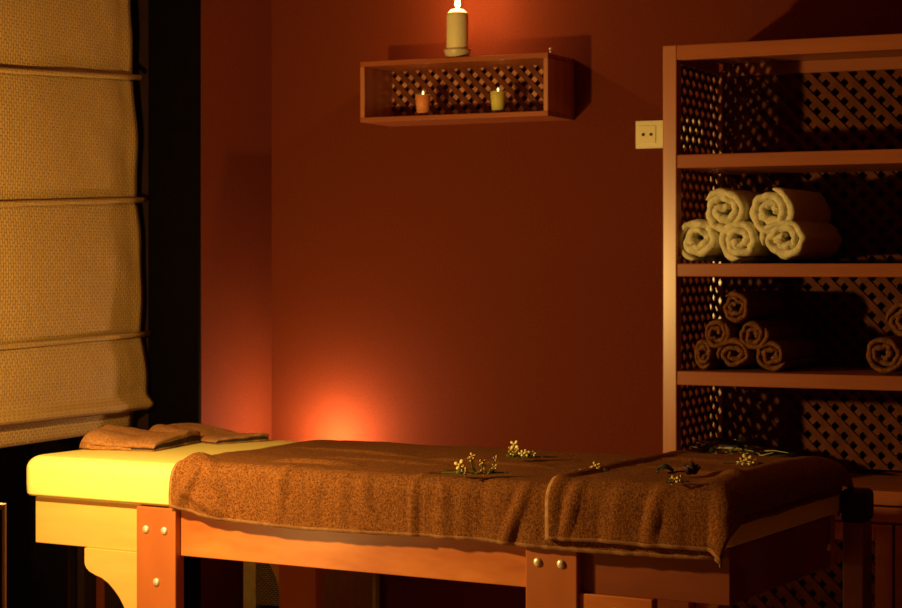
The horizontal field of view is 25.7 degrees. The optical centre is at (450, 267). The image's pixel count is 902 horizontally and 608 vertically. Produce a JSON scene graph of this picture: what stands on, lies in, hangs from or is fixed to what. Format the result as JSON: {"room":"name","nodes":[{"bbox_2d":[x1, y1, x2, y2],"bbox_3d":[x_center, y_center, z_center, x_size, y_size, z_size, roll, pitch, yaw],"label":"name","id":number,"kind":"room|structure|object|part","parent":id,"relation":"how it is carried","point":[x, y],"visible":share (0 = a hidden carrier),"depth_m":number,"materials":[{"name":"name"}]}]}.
{"room":"spa","nodes":[
{"label":"spa","id":0,"kind":"room"},
{"bbox_2d":[95,0,271,607],"bbox_3d":[-2.344,-0.100,3.292,0.500,2.600,7.100,0,0,26],"label":"wall","id":1,"kind":"structure","parent":0,"point":[236,35],"depth_m":6.19,"materials":[{"name":"brown paint"}]},
{"bbox_2d":[0,436,94,607],"bbox_3d":[-1.541,0.040,5.330,0.060,2.320,1.870,0,0,26],"label":"window","id":2,"kind":"structure","parent":1,"relation":"in","point":[39,575],"depth_m":5.92,"materials":[{"name":"black wood"}]},
{"bbox_3d":[-1.541,0.040,5.330,0.060,2.320,1.870,0,0,26],"label":"frame","id":3,"kind":"part","parent":2,"relation":"part of","materials":[{"name":"black wood"}]},
{"bbox_2d":[0,0,153,447],"bbox_3d":[-1.193,-0.268,5.513,0.071,1.544,1.201,0,0,26],"label":"blind","id":4,"kind":"object","parent":1,"relation":"attached to","point":[73,362],"visible":1,"depth_m":5.69,"materials":[{"name":"beige fabric"}]},
{"bbox_3d":[-1.208,-0.763,5.487,0.016,0.494,1.120,0,0,26],"label":"fabric panel","id":5,"kind":"part","parent":4,"relation":"part of","materials":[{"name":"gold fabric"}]},
{"bbox_3d":[-1.202,-0.366,5.497,0.018,0.426,1.145,0,0,26],"label":"fabric panel","id":6,"kind":"part","parent":4,"relation":"part of","materials":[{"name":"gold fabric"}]},
{"bbox_3d":[-1.195,0.011,5.508,0.022,0.435,1.169,0,0,26],"label":"fabric panel","id":7,"kind":"part","parent":4,"relation":"part of","materials":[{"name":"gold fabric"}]},
{"bbox_3d":[-1.182,0.319,5.507,0.046,0.235,1.180,0,0,26],"label":"fabric panel","id":8,"kind":"part","parent":4,"relation":"part of","materials":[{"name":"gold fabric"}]},
{"bbox_2d":[104,0,147,607],"bbox_3d":[-1.004,0.040,6.120,0.164,2.320,0.012,0,0,26],"label":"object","id":9,"kind":"structure","parent":1,"relation":"attached to","point":[138,9],"depth_m":6.09,"materials":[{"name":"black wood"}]},
{"bbox_2d":[148,0,200,607],"bbox_3d":[-0.846,0.040,6.043,0.184,2.320,0.014,0,0,26],"label":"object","id":10,"kind":"structure","parent":1,"relation":"attached to","point":[174,26],"depth_m":6.03,"materials":[{"name":"brown wood"}]},
{"bbox_2d":[272,0,901,607],"bbox_3d":[1.465,-0.100,5.454,5.490,2.600,0.100,0,0,26],"label":"wall","id":11,"kind":"structure","parent":0,"point":[495,285],"depth_m":6.05,"materials":[{"name":"brown paint"}]},
{"bbox_2d":[360,47,573,126],"bbox_3d":[0.047,-0.545,5.967,0.620,0.204,0.204,0,0,26],"label":"wall shelf","id":12,"kind":"object","parent":11,"relation":"attached to","point":[378,82],"visible":0.99,"depth_m":5.99,"materials":[{"name":"brown wood"}]},
{"bbox_2d":[415,92,430,113],"bbox_3d":[-0.085,-0.498,5.984,0.051,0.080,0.051,0,0,26],"label":"candle","id":13,"kind":"object","parent":12,"relation":"on","point":[422,101],"visible":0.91,"depth_m":5.97,"materials":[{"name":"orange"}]},
{"bbox_2d":[447,0,467,48],"bbox_3d":[0.019,-0.731,5.920,0.066,0.182,0.066,0,0,26],"label":"pillar candle","id":14,"kind":"object","parent":12,"relation":"on","point":[457,19],"visible":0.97,"depth_m":5.89,"materials":[{"name":"beige wax"}]},
{"bbox_2d":[444,48,470,57],"bbox_3d":[0.019,-0.641,5.920,0.082,0.027,0.082,0,0,26],"label":"dish","id":15,"kind":"object","parent":12,"relation":"on","point":[451,52],"visible":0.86,"depth_m":5.89,"materials":[{"name":"beige ceramic"}]},
{"bbox_2d":[490,88,505,110],"bbox_3d":[0.140,-0.498,5.876,0.051,0.080,0.051,0,0,26],"label":"candle","id":16,"kind":"object","parent":12,"relation":"on","point":[497,97],"visible":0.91,"depth_m":5.86,"materials":[{"name":"beige wax"}]},
{"bbox_2d":[636,119,702,148],"bbox_3d":[0.639,-0.393,5.788,0.207,0.082,0.015,0,0,26],"label":"wall socket","id":17,"kind":"object","parent":11,"relation":"attached to","point":[649,134],"visible":0.48,"depth_m":5.81,"materials":[{"name":"beige plastic"}]},
{"bbox_3d":[-0.096,1.250,2.210,5.490,0.100,7.300,0,0,26],"label":"floor","id":18,"kind":"structure","parent":0,"visible":0},
{"bbox_2d":[0,503,6,607],"bbox_3d":[-1.032,0.833,3.960,0.300,0.734,0.120,0,0,0],"label":"base cabinet","id":19,"kind":"object","parent":18,"relation":"on","point":[3,507],"visible":1,"depth_m":3.90,"materials":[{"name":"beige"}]},
{"bbox_3d":[-1.027,0.839,3.910,0.280,0.722,0.012,0,0,0],"label":"panel","id":20,"kind":"part","parent":19,"relation":"part of","materials":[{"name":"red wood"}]},
{"bbox_2d":[243,561,379,607],"bbox_3d":[-0.425,0.900,6.043,0.270,0.600,0.378,0,0,26],"label":"tower","id":21,"kind":"object","parent":18,"relation":"on","point":[341,588],"visible":0.06,"depth_m":5.93,"materials":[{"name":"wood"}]},
{"bbox_3d":[-0.436,0.923,6.021,0.170,0.169,0.328,0,0,26],"label":"drawer","id":22,"kind":"part","parent":21,"relation":"part of","materials":[{"name":"wicker"}]},
{"bbox_3d":[-0.436,1.095,6.021,0.170,0.151,0.328,0,0,26],"label":"drawer","id":23,"kind":"part","parent":21,"relation":"part of","materials":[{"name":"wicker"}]},
{"bbox_2d":[27,440,873,607],"bbox_3d":[-0.044,0.834,4.793,1.961,0.732,0.756,0,0,30],"label":"massage table","id":24,"kind":"object","parent":18,"relation":"on","point":[113,504],"visible":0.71,"depth_m":4.58,"materials":[{"name":"beige leather"}]},
{"bbox_3d":[-0.885,0.632,4.891,0.353,0.116,0.030,0,0,30],"label":"rail","id":25,"kind":"part","parent":24,"relation":"part of","materials":[{"name":"brown wood"}]},
{"bbox_2d":[79,424,199,450],"bbox_3d":[-0.820,0.441,5.192,0.230,0.053,0.276,0,0,18],"label":"hand towel","id":26,"kind":"object","parent":24,"relation":"on","point":[108,437],"visible":1,"depth_m":5.11,"materials":[{"name":"brown fabric"}]},
{"bbox_3d":[-0.702,0.888,4.765,0.119,0.624,0.035,0,0,30],"label":"leg","id":27,"kind":"part","parent":24,"relation":"part of","materials":[{"name":"brown wood"}]},
{"bbox_2d":[149,423,268,443],"bbox_3d":[-0.676,0.451,5.426,0.182,0.031,0.374,0,0,-40],"label":"hand towel","id":28,"kind":"object","parent":24,"relation":"on","point":[208,434],"visible":0.76,"depth_m":5.36,"materials":[{"name":"brown fabric"}]},
{"bbox_3d":[-0.401,0.888,5.283,0.119,0.624,0.036,0,0,30],"label":"leg","id":29,"kind":"part","parent":24,"relation":"part of","materials":[{"name":"brown wood"}]},
{"bbox_3d":[-0.232,0.632,4.513,0.975,0.116,0.030,0,0,30],"label":"rail","id":30,"kind":"part","parent":24,"relation":"part of","materials":[{"name":"brown wood"}]},
{"bbox_2d":[168,440,841,568],"bbox_3d":[0.116,0.527,4.669,1.454,0.170,0.750,0,0,30],"label":"sheet","id":31,"kind":"object","parent":24,"relation":"on","point":[340,486],"visible":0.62,"depth_m":4.50,"materials":[{"name":"brown fabric"}]},
{"bbox_2d":[442,453,507,475],"bbox_3d":[0.053,0.430,4.329,0.147,0.048,0.049,0,0,0],"label":"sprig","id":32,"kind":"object","parent":31,"relation":"on","point":[462,472],"visible":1,"depth_m":4.33,"materials":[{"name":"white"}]},
{"bbox_2d":[506,440,556,458],"bbox_3d":[0.191,0.431,4.702,0.124,0.043,0.048,0,0,-13],"label":"sprig","id":33,"kind":"object","parent":31,"relation":"on","point":[516,456],"visible":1,"depth_m":4.69,"materials":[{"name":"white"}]},
{"bbox_2d":[545,450,853,561],"bbox_3d":[0.571,0.510,4.404,0.439,0.169,0.758,0,0,30],"label":"folded towel","id":34,"kind":"object","parent":31,"relation":"on","point":[630,503],"visible":0.92,"depth_m":4.14,"materials":[{"name":"brown fabric"}]},
{"bbox_2d":[578,461,608,471],"bbox_3d":[0.313,0.440,4.359,0.101,0.028,0.059,0,0,-20],"label":"sprig","id":35,"kind":"object","parent":34,"relation":"on","point":[594,462],"visible":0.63,"depth_m":4.35,"materials":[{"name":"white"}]},
{"bbox_2d":[666,475,689,484],"bbox_3d":[0.467,0.436,4.059,0.051,0.021,0.038,0,0,0],"label":"sprig","id":36,"kind":"object","parent":34,"relation":"on","point":[672,479],"visible":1,"depth_m":4.06,"materials":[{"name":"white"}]},
{"bbox_2d":[657,458,700,474],"bbox_3d":[0.487,0.423,4.217,0.096,0.036,0.036,0,0,0],"label":"rose","id":37,"kind":"object","parent":34,"relation":"on","point":[691,468],"visible":1,"depth_m":4.21,"materials":[{"name":"red"}]},
{"bbox_3d":[0.490,0.423,4.218,0.055,0.035,0.006,0,0,0],"label":"stem","id":38,"kind":"part","parent":37,"relation":"part of","materials":[{"name":"green plant"}]},
{"bbox_2d":[688,436,796,457],"bbox_3d":[0.791,0.516,5.398,0.357,0.111,0.212,0,0,26],"label":"herb bundle","id":39,"kind":"object","parent":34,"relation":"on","point":[743,444],"visible":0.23,"depth_m":5.37,"materials":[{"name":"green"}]},
{"bbox_2d":[723,454,763,464],"bbox_3d":[0.658,0.430,4.431,0.088,0.025,0.039,0,0,-15],"label":"sprig","id":40,"kind":"object","parent":34,"relation":"on","point":[745,461],"visible":1,"depth_m":4.43,"materials":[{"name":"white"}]},
{"bbox_3d":[0.222,0.888,4.230,0.124,0.624,0.035,0,0,30],"label":"leg","id":41,"kind":"part","parent":24,"relation":"part of","materials":[{"name":"brown wood"}]},
{"bbox_3d":[0.424,0.632,4.133,0.353,0.116,0.030,0,0,30],"label":"rail","id":42,"kind":"part","parent":24,"relation":"part of","materials":[{"name":"brown wood"}]},
{"bbox_3d":[0.522,0.888,4.747,0.124,0.624,0.036,0,0,30],"label":"leg","id":43,"kind":"part","parent":24,"relation":"part of","materials":[{"name":"brown wood"}]},
{"bbox_3d":[0.718,0.632,4.318,0.030,0.116,0.585,0,0,30],"label":"rail","id":44,"kind":"part","parent":24,"relation":"part of","materials":[{"name":"brown wood"}]},
{"bbox_3d":[0.078,0.632,5.044,1.866,0.116,0.030,0,0,30],"label":"rail","id":45,"kind":"part","parent":24,"relation":"part of","materials":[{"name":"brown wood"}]},
{"bbox_3d":[0.949,0.895,4.612,0.050,0.610,0.065,0,0,30],"label":"post","id":46,"kind":"part","parent":24,"relation":"part of","materials":[{"name":"brown wood"}]},
{"bbox_2d":[663,33,901,607],"bbox_3d":[1.227,0.300,5.252,1.250,1.800,0.430,0,0,26],"label":"shelving unit","id":47,"kind":"object","parent":18,"relation":"on","point":[863,54],"visible":0.66,"depth_m":5.48,"materials":[{"name":"brown wood"}]},
{"bbox_3d":[0.597,0.300,5.339,0.040,1.800,0.040,0,0,26],"label":"post","id":48,"kind":"part","parent":47,"relation":"part of","materials":[{"name":"brown wood"}]},
{"bbox_3d":[0.684,-0.576,5.519,0.020,0.042,0.360,0,0,26],"label":"rail","id":49,"kind":"part","parent":47,"relation":"part of","materials":[{"name":"brown wood"}]},
{"bbox_2d":[679,219,731,261],"bbox_3d":[0.736,-0.075,5.478,0.122,0.115,0.384,0,0,26],"label":"rolled towel","id":50,"kind":"object","parent":47,"relation":"on","point":[698,241],"visible":0.52,"depth_m":5.32,"materials":[{"name":"beige fabric"}]},
{"bbox_2d":[694,339,728,369],"bbox_3d":[0.748,0.234,5.479,0.055,0.086,0.337,0,0,26],"label":"rolled towel","id":51,"kind":"object","parent":47,"relation":"on","point":[706,358],"visible":0.44,"depth_m":5.34,"materials":[{"name":"brown fabric"}]},
{"bbox_3d":[0.769,0.320,5.695,0.040,1.760,0.030,0,0,26],"label":"post","id":52,"kind":"part","parent":47,"relation":"part of","materials":[{"name":"brown wood"}]},
{"bbox_2d":[716,337,757,366],"bbox_3d":[0.824,0.228,5.444,0.098,0.084,0.336,0,0,26],"label":"rolled towel","id":53,"kind":"object","parent":47,"relation":"on","point":[734,352],"visible":0.52,"depth_m":5.30,"materials":[{"name":"brown fabric"}]},
{"bbox_2d":[705,318,744,347],"bbox_3d":[0.785,0.177,5.460,0.078,0.082,0.339,0,0,26],"label":"rolled towel","id":54,"kind":"object","parent":53,"relation":"on","point":[718,331],"visible":0.57,"depth_m":5.32,"materials":[{"name":"brown fabric"}]},
{"bbox_2d":[723,290,781,322],"bbox_3d":[0.831,0.105,5.440,0.079,0.089,0.335,0,0,26],"label":"rolled towel","id":55,"kind":"object","parent":54,"relation":"on","point":[740,306],"visible":1,"depth_m":5.33,"materials":[{"name":"brown fabric"}]},
{"bbox_2d":[719,220,778,262],"bbox_3d":[0.843,-0.072,5.429,0.113,0.114,0.380,0,0,26],"label":"rolled towel","id":56,"kind":"object","parent":47,"relation":"on","point":[742,243],"visible":0.61,"depth_m":5.27,"materials":[{"name":"beige fabric"}]},
{"bbox_2d":[706,188,762,233],"bbox_3d":[0.812,-0.152,5.444,0.118,0.128,0.379,0,0,26],"label":"rolled towel","id":57,"kind":"object","parent":56,"relation":"on","point":[725,206],"visible":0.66,"depth_m":5.28,"materials":[{"name":"beige fabric"}]},
{"bbox_2d":[756,337,817,371],"bbox_3d":[0.919,0.235,5.398,0.085,0.085,0.336,0,0,26],"label":"rolled towel","id":58,"kind":"object","parent":47,"relation":"on","point":[781,354],"visible":1,"depth_m":5.28,"materials":[{"name":"brown fabric"}]},
{"bbox_2d":[739,319,802,349],"bbox_3d":[0.878,0.180,5.418,0.091,0.080,0.335,0,0,26],"label":"rolled towel","id":59,"kind":"object","parent":58,"relation":"on","point":[753,334],"visible":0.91,"depth_m":5.29,"materials":[{"name":"brown fabric"}]},
{"bbox_3d":[1.140,-0.580,5.072,1.170,0.040,0.030,0,0,26],"label":"rail","id":60,"kind":"part","parent":47,"relation":"part of","materials":[{"name":"brown wood"}]},
{"bbox_3d":[1.221,0.296,5.240,1.170,0.038,0.398,0,0,26],"label":"shelf","id":61,"kind":"part","parent":47,"relation":"part of","materials":[{"name":"brown wood"}]},
{"bbox_3d":[1.221,0.006,5.240,1.170,0.036,0.398,0,0,26],"label":"shelf","id":62,"kind":"part","parent":47,"relation":"part of","materials":[{"name":"brown wood"}]},
{"bbox_3d":[1.221,-0.286,5.240,1.170,0.037,0.398,0,0,26],"label":"shelf","id":63,"kind":"part","parent":47,"relation":"part of","materials":[{"name":"brown wood"}]},
{"bbox_3d":[0.875,0.914,5.195,0.579,0.511,0.022,0,0,26],"label":"door","id":64,"kind":"part","parent":47,"relation":"part of","materials":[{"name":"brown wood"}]},
{"bbox_2d":[760,219,841,259],"bbox_3d":[0.954,-0.076,5.375,0.134,0.110,0.380,0,0,26],"label":"rolled towel","id":65,"kind":"object","parent":47,"relation":"on","point":[796,239],"visible":0.98,"depth_m":5.22,"materials":[{"name":"beige fabric"}]},
{"bbox_2d":[749,187,830,234],"bbox_3d":[0.926,-0.149,5.386,0.132,0.130,0.384,0,0,26],"label":"rolled towel","id":66,"kind":"object","parent":65,"relation":"on","point":[766,208],"visible":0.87,"depth_m":5.24,"materials":[{"name":"beige fabric"}]},
{"bbox_3d":[1.234,-0.592,5.266,1.170,0.013,0.400,0,0,26],"label":"panel","id":67,"kind":"part","parent":47,"relation":"part of","materials":[{"name":"brown wood"}]},
{"bbox_3d":[1.311,-0.568,5.427,1.170,0.035,0.018,0,0,26],"label":"rail","id":68,"kind":"part","parent":47,"relation":"part of","materials":[{"name":"brown wood"}]},
{"bbox_3d":[1.141,0.635,5.074,1.170,0.040,0.026,0,0,26],"label":"door rail","id":69,"kind":"part","parent":47,"relation":"part of","materials":[{"name":"brown wood"}]},
{"bbox_3d":[1.221,0.592,5.240,1.170,0.037,0.398,0,0,26],"label":"shelf","id":70,"kind":"part","parent":47,"relation":"part of","materials":[{"name":"brown wood"}]},
{"bbox_2d":[866,335,901,373],"bbox_3d":[1.188,0.227,5.236,0.107,0.097,0.337,0,0,26],"label":"rolled towel","id":71,"kind":"object","parent":47,"relation":"on","point":[884,354],"visible":0.99,"depth_m":5.10,"materials":[{"name":"brown fabric"}]},
{"bbox_2d":[886,302,901,336],"bbox_3d":[1.231,0.132,5.216,0.098,0.094,0.337,0,0,26],"label":"rolled towel","id":72,"kind":"object","parent":71,"relation":"on","point":[894,315],"visible":1,"depth_m":5.08,"materials":[{"name":"brown fabric"}]},
{"bbox_3d":[1.402,0.914,4.942,0.579,0.511,0.022,0,0,26],"label":"door","id":73,"kind":"part","parent":47,"relation":"part of","materials":[{"name":"brown wood"}]}
]}

